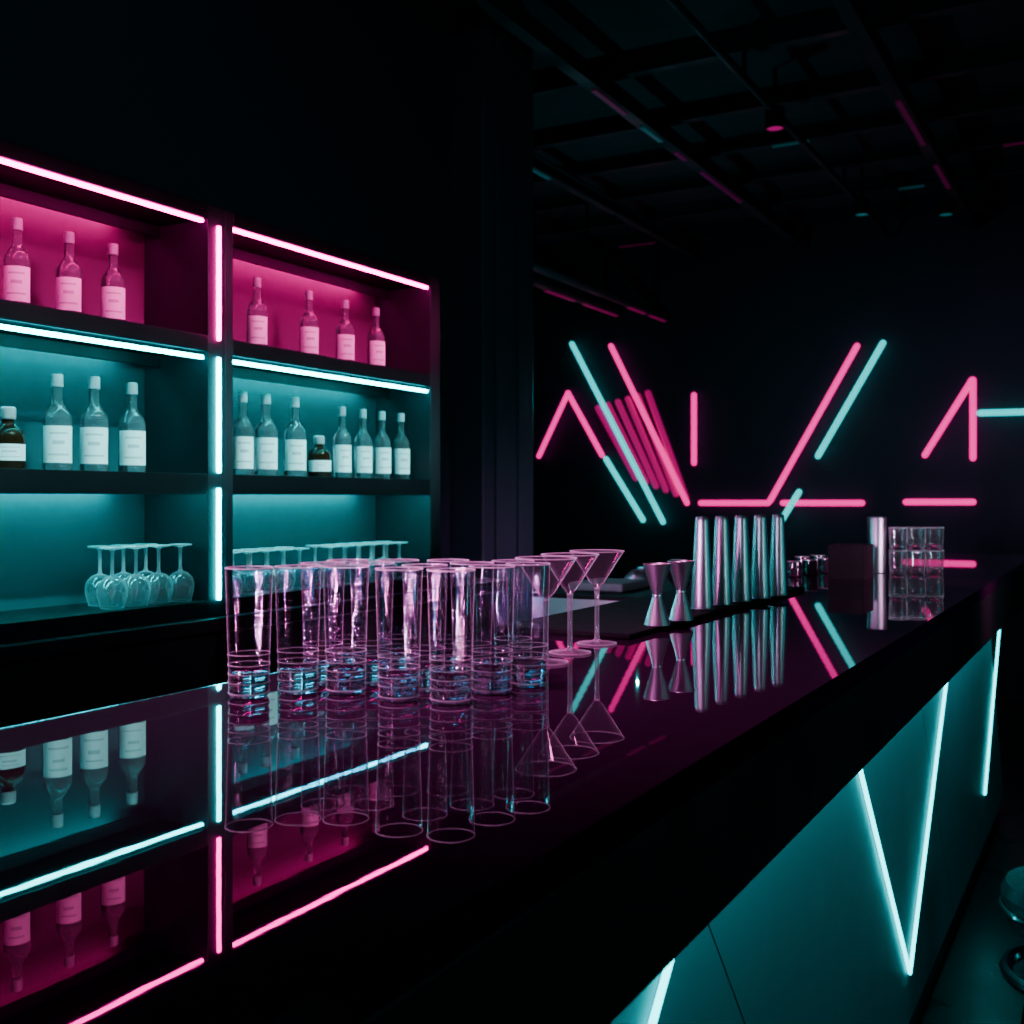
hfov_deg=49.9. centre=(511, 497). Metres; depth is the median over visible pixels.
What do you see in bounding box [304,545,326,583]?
wine glass
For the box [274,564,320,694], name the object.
glass
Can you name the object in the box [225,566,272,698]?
glass
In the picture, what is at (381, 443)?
slim bottle
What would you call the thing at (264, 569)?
bowl
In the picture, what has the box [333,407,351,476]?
slim bottle
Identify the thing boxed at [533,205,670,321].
ceiling pipe
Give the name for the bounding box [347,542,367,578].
wine glass
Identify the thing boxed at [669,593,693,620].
cup
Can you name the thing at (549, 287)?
ceiling pipe
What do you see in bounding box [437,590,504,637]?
base cabinet
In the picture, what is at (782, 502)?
tube
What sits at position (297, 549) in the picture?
wine glass
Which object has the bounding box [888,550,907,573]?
glass
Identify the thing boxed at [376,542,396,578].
wine glass
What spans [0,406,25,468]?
bottle
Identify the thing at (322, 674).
glass
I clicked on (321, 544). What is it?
wine glass
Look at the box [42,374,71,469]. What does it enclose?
liquor bottle
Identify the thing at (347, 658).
glass
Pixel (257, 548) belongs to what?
wine glass
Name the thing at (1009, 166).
ceiling beam
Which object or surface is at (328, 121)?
wall
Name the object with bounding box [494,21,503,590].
trim
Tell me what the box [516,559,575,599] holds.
bowl
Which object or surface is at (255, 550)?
wine glass
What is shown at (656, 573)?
cup
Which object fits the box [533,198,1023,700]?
wall
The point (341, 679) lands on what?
glass
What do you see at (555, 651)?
martini glass
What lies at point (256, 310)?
slim bottle
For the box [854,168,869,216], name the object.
ceiling spotlight
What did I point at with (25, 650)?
countertop
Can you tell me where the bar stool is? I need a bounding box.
[998,866,1023,1023]
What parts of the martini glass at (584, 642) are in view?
stem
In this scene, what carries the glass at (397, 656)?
on the bar counter at (784, 809)
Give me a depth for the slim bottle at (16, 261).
2.42 m
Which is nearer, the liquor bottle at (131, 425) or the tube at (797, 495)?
the liquor bottle at (131, 425)
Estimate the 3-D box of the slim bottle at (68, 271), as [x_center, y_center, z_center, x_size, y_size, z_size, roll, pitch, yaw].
[-1.029,-0.516,2.556,0.057,0.202,0.059,0,0,-20]
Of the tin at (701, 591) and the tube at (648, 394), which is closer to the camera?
the tin at (701, 591)
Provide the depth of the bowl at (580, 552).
1.76 m
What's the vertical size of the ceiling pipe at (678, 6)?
0.128 m
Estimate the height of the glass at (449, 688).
0.153 m
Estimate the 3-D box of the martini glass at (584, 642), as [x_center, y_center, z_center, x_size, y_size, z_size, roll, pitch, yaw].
[0.137,0.160,1.770,0.089,0.150,0.089,0,0,29]
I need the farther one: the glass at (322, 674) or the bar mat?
the bar mat
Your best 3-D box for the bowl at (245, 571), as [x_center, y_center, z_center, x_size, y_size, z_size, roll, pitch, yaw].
[-0.723,0.230,3.011,0.070,0.061,0.070,0,0,29]
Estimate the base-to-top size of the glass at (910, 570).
0.071 m
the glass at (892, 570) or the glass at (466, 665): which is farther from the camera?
the glass at (892, 570)
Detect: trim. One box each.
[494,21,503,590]
[517,2,525,621]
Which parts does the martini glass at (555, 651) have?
stem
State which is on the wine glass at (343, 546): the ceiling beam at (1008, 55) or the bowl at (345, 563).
the bowl at (345, 563)
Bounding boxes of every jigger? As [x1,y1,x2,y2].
[643,563,670,626]
[667,560,694,620]
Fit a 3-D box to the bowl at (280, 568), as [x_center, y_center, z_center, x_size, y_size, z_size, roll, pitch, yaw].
[-0.653,0.230,3.136,0.070,0.061,0.070,0,0,29]
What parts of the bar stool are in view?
seat, leg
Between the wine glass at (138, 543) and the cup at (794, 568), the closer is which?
the wine glass at (138, 543)
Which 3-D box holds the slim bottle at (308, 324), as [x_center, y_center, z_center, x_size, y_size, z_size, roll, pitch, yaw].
[-0.610,-0.518,3.303,0.057,0.206,0.059,0,0,-19]
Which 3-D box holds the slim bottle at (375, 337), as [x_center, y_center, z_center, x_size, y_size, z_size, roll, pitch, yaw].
[-0.444,-0.518,3.597,0.057,0.206,0.059,0,0,-31]
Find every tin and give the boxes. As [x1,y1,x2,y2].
[690,516,713,609]
[712,516,732,605]
[731,515,751,601]
[751,515,770,598]
[769,514,788,595]
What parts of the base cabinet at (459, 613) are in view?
door, door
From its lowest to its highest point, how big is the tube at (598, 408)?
0.610 m
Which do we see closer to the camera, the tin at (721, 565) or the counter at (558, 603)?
the tin at (721, 565)
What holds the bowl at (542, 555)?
on the martini glass at (555, 651)
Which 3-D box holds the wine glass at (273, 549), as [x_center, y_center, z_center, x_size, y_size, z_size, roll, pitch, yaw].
[-0.653,0.203,3.136,0.070,0.117,0.070,0,0,29]
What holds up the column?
attached to the wall at (328, 121)
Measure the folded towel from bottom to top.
0.024 m
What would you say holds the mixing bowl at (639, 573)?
on the counter at (558, 603)
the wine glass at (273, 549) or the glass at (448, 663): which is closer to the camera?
the glass at (448, 663)
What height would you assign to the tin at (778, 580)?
0.187 m
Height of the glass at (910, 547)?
0.071 m
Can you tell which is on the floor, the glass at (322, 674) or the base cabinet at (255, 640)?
the base cabinet at (255, 640)
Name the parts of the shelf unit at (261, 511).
panel, panel, panel, shelf, shelf, panel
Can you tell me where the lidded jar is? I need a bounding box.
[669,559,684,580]
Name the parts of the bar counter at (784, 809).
edge trim, panel, panel, panel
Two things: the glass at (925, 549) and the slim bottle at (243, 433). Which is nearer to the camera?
the slim bottle at (243, 433)
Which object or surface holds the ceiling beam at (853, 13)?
attached to the wall at (761, 328)
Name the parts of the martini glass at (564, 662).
stem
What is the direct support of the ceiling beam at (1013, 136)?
attached to the ceiling
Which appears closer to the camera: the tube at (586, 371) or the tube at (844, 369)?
the tube at (844, 369)
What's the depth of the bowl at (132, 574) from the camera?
2.67 m
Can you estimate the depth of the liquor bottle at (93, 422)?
2.59 m
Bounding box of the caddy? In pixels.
[828,543,872,579]
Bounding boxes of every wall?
[0,0,449,577]
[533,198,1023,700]
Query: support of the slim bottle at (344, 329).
on the shelf unit at (261, 511)
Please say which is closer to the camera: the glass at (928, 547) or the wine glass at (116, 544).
the wine glass at (116, 544)
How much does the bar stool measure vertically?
0.427 m
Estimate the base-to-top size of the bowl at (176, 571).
0.076 m
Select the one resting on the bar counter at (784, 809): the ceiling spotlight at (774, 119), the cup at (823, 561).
the cup at (823, 561)
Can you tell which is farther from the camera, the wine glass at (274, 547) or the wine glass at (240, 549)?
the wine glass at (274, 547)
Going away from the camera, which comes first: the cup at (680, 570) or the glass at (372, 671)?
the glass at (372, 671)
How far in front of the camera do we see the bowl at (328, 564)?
3.32 m
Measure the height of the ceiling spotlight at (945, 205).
0.280 m
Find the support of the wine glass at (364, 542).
on the shelf unit at (261, 511)
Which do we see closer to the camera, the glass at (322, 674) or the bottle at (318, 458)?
the glass at (322, 674)
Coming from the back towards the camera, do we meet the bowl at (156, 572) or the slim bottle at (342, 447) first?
the slim bottle at (342, 447)
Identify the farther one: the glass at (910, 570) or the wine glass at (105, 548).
the glass at (910, 570)
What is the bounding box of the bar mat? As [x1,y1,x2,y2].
[497,586,804,639]
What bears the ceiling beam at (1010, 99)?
attached to the ceiling
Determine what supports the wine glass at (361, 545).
on the shelf unit at (261, 511)
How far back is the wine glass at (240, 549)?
3.13 m
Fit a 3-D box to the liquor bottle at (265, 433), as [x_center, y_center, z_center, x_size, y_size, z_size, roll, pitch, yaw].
[-0.702,-0.180,3.139,0.065,0.235,0.067,0,0,-21]
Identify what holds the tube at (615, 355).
attached to the wall at (761, 328)
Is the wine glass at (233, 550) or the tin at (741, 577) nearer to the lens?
the tin at (741, 577)
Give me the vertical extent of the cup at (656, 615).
0.050 m
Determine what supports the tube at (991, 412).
attached to the wall at (761, 328)
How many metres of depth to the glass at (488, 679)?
1.31 m
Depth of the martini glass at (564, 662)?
1.56 m
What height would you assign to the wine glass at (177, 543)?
0.146 m
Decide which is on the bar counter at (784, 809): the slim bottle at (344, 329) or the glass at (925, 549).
the glass at (925, 549)
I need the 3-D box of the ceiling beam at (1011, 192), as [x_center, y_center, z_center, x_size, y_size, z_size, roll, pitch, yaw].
[2.345,-1.956,7.543,11.100,0.088,0.050,0,0,29]
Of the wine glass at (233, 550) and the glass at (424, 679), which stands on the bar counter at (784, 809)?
the glass at (424, 679)
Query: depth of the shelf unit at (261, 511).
3.45 m
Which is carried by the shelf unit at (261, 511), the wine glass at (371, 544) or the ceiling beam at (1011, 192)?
the wine glass at (371, 544)
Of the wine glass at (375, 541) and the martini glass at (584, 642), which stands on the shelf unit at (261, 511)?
the wine glass at (375, 541)
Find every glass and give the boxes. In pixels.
[85,545,114,605]
[96,547,127,608]
[108,544,137,603]
[121,546,150,606]
[131,543,159,600]
[144,544,172,603]
[166,543,193,601]
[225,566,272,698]
[233,550,244,591]
[233,552,242,595]
[235,551,260,593]
[238,549,262,589]
[253,550,278,591]
[255,548,279,588]
[271,549,295,590]
[272,547,295,586]
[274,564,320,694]
[287,548,311,588]
[300,561,344,685]
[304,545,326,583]
[319,544,340,581]
[319,546,341,584]
[322,564,368,694]
[326,559,368,664]
[333,543,354,579]
[334,545,356,583]
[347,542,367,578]
[348,544,370,581]
[350,561,393,685]
[360,542,381,577]
[362,543,383,580]
[373,541,392,575]
[375,567,422,701]
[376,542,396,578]
[377,559,418,670]
[389,542,409,577]
[402,563,447,691]
[427,559,468,672]
[427,568,474,704]
[450,561,493,683]
[469,564,514,694]
[492,559,533,665]
[506,562,549,687]
[515,556,576,665]
[541,552,598,655]
[570,549,624,645]
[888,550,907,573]
[889,527,907,550]
[889,549,905,567]
[907,527,925,550]
[907,549,924,567]
[907,550,925,573]
[925,527,943,550]
[925,549,943,568]
[925,550,943,573]
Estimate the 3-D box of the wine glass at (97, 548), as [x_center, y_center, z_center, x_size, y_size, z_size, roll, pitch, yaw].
[-1.005,0.189,2.683,0.070,0.146,0.070,0,0,29]
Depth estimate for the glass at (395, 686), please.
1.27 m
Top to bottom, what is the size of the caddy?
0.098 m
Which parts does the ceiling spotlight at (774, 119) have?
stem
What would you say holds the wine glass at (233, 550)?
on the shelf unit at (261, 511)
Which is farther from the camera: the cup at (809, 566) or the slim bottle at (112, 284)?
the cup at (809, 566)
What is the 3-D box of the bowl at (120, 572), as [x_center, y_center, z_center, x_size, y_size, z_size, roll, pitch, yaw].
[-0.970,0.223,2.745,0.070,0.076,0.070,0,0,29]
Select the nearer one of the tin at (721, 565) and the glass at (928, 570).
the tin at (721, 565)
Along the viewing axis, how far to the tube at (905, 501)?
7.46 m
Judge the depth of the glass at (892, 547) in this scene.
3.41 m
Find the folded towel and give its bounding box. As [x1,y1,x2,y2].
[569,578,647,591]
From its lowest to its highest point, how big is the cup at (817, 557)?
0.047 m
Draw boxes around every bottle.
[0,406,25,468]
[3,217,30,303]
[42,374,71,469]
[56,231,81,312]
[79,376,108,470]
[100,243,124,320]
[118,382,145,471]
[233,391,253,474]
[247,277,266,345]
[254,393,277,475]
[284,397,305,475]
[299,290,318,354]
[307,435,330,476]
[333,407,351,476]
[336,300,353,360]
[354,409,371,477]
[367,307,384,366]
[373,411,390,477]
[392,413,409,478]
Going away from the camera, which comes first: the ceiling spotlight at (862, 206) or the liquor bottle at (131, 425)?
the liquor bottle at (131, 425)
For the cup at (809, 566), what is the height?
0.047 m
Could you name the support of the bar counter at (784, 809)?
on the floor
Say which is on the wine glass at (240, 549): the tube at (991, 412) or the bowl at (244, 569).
the bowl at (244, 569)
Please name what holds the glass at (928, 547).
on the glass at (928, 570)
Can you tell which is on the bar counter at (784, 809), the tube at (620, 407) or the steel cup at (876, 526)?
the steel cup at (876, 526)
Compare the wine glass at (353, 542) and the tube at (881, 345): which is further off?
the tube at (881, 345)
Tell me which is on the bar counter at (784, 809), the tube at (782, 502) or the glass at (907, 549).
the glass at (907, 549)
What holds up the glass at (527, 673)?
on the bar counter at (784, 809)
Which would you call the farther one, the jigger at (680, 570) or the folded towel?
the folded towel
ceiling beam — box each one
[467,0,807,249]
[533,0,1013,97]
[533,42,1023,149]
[533,88,1023,184]
[533,126,1023,213]
[533,152,702,260]
[535,157,1023,236]
[535,184,1023,257]
[830,0,978,230]
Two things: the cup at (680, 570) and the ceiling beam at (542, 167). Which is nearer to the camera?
the cup at (680, 570)
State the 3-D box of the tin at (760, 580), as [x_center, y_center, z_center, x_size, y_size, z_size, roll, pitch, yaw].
[0.554,0.131,2.459,0.048,0.187,0.048,0,0,29]
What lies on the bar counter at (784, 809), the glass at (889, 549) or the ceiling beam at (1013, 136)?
the glass at (889, 549)
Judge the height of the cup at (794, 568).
0.047 m
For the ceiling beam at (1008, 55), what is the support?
attached to the ceiling
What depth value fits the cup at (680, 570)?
2.01 m
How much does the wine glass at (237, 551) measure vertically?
0.117 m
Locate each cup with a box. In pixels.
[643,563,670,594]
[644,597,669,626]
[667,560,694,590]
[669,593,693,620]
[787,561,801,576]
[794,556,808,560]
[802,559,817,574]
[811,555,824,559]
[818,557,827,572]
[867,517,886,572]
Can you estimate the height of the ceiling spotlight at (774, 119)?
0.280 m
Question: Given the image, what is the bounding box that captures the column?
[450,0,532,623]
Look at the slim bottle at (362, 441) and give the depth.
3.51 m
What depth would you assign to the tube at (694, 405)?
8.32 m
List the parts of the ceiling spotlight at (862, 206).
stem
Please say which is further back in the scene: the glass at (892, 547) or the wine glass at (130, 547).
the glass at (892, 547)
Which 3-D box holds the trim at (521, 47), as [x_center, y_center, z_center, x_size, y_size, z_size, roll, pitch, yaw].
[0.038,-0.330,4.463,0.015,3.340,0.060,0,0,29]
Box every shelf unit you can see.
[0,138,223,643]
[224,210,439,614]
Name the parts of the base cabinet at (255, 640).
door, door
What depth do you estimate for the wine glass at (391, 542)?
3.63 m
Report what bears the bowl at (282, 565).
on the wine glass at (274, 547)
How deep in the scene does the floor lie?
3.37 m
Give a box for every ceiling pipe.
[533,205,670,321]
[533,212,623,316]
[666,0,892,239]
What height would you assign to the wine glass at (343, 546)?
0.117 m
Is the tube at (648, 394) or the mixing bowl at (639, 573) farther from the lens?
the tube at (648, 394)
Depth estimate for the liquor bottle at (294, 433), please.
3.22 m
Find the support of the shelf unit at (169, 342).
on the countertop at (25, 650)
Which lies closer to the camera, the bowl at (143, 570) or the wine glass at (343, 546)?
the bowl at (143, 570)
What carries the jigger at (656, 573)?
on the bar mat
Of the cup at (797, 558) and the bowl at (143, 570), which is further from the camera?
the cup at (797, 558)
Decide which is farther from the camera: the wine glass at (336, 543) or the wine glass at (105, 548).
the wine glass at (336, 543)
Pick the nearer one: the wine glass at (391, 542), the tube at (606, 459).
the wine glass at (391, 542)
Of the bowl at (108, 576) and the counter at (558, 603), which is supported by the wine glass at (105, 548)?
the bowl at (108, 576)
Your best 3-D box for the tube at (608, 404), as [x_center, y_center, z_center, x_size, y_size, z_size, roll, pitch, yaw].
[0.903,-0.431,8.637,0.372,0.662,0.055,0,0,29]
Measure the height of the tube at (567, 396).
0.548 m
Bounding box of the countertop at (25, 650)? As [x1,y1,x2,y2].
[0,577,513,663]
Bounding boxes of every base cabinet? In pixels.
[212,600,440,683]
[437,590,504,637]
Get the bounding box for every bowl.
[85,574,114,604]
[96,576,127,607]
[108,572,137,601]
[121,574,150,604]
[131,570,159,599]
[144,572,172,602]
[166,571,193,600]
[235,571,260,593]
[238,569,262,588]
[253,569,278,591]
[271,568,295,589]
[272,565,295,584]
[287,567,311,587]
[319,564,341,583]
[334,563,356,582]
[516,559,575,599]
[542,555,597,593]
[572,552,622,587]
[624,567,648,584]
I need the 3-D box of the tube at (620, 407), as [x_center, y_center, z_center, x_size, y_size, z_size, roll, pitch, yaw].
[0.976,-0.425,8.596,0.369,0.714,0.055,0,0,29]
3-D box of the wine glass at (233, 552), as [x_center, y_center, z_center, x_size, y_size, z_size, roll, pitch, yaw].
[-0.758,0.203,2.949,0.070,0.117,0.070,0,0,29]
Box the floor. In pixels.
[919,699,1023,1023]
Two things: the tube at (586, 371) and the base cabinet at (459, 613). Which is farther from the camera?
the tube at (586, 371)
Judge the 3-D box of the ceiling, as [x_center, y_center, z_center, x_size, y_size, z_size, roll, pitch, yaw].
[-0.252,-2.050,3.124,11.500,0.100,11.200,0,0,29]
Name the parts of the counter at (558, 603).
lid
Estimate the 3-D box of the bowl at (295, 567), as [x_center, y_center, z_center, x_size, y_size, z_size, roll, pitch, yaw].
[-0.618,0.230,3.198,0.070,0.061,0.070,0,0,29]
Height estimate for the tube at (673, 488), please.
0.815 m
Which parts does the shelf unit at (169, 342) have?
panel, panel, shelf, shelf, panel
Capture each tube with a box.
[536,390,604,458]
[569,341,665,524]
[595,405,637,480]
[603,456,645,522]
[606,402,648,484]
[608,343,689,505]
[615,399,658,488]
[625,396,668,492]
[637,393,678,496]
[645,390,688,498]
[691,392,698,465]
[698,343,859,505]
[780,500,864,505]
[782,489,802,520]
[815,340,885,458]
[903,499,975,504]
[922,377,976,460]
[977,409,1023,415]
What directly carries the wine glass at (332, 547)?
on the shelf unit at (261, 511)
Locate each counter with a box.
[0,552,1023,1023]
[530,578,691,618]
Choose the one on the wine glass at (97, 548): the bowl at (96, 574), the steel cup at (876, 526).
the bowl at (96, 574)
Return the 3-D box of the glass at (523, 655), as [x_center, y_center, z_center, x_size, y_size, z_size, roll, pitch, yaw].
[0.001,0.158,1.442,0.056,0.153,0.056,0,0,-30]
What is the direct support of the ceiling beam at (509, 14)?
attached to the wall at (761, 328)
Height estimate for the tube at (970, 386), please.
0.567 m
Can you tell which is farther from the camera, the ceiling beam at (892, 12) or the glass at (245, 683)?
the ceiling beam at (892, 12)
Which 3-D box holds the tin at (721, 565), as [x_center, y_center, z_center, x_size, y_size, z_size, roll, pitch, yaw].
[0.440,0.131,2.310,0.048,0.187,0.048,0,0,29]
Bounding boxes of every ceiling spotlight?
[765,68,784,131]
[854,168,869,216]
[938,190,953,216]
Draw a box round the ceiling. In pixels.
[514,0,1023,245]
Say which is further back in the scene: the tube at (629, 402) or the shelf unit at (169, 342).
the tube at (629, 402)
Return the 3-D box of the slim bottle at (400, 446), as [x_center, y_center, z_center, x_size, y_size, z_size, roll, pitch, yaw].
[-0.373,-0.174,3.700,0.057,0.222,0.059,0,0,-29]
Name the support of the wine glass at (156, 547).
on the shelf unit at (169, 342)

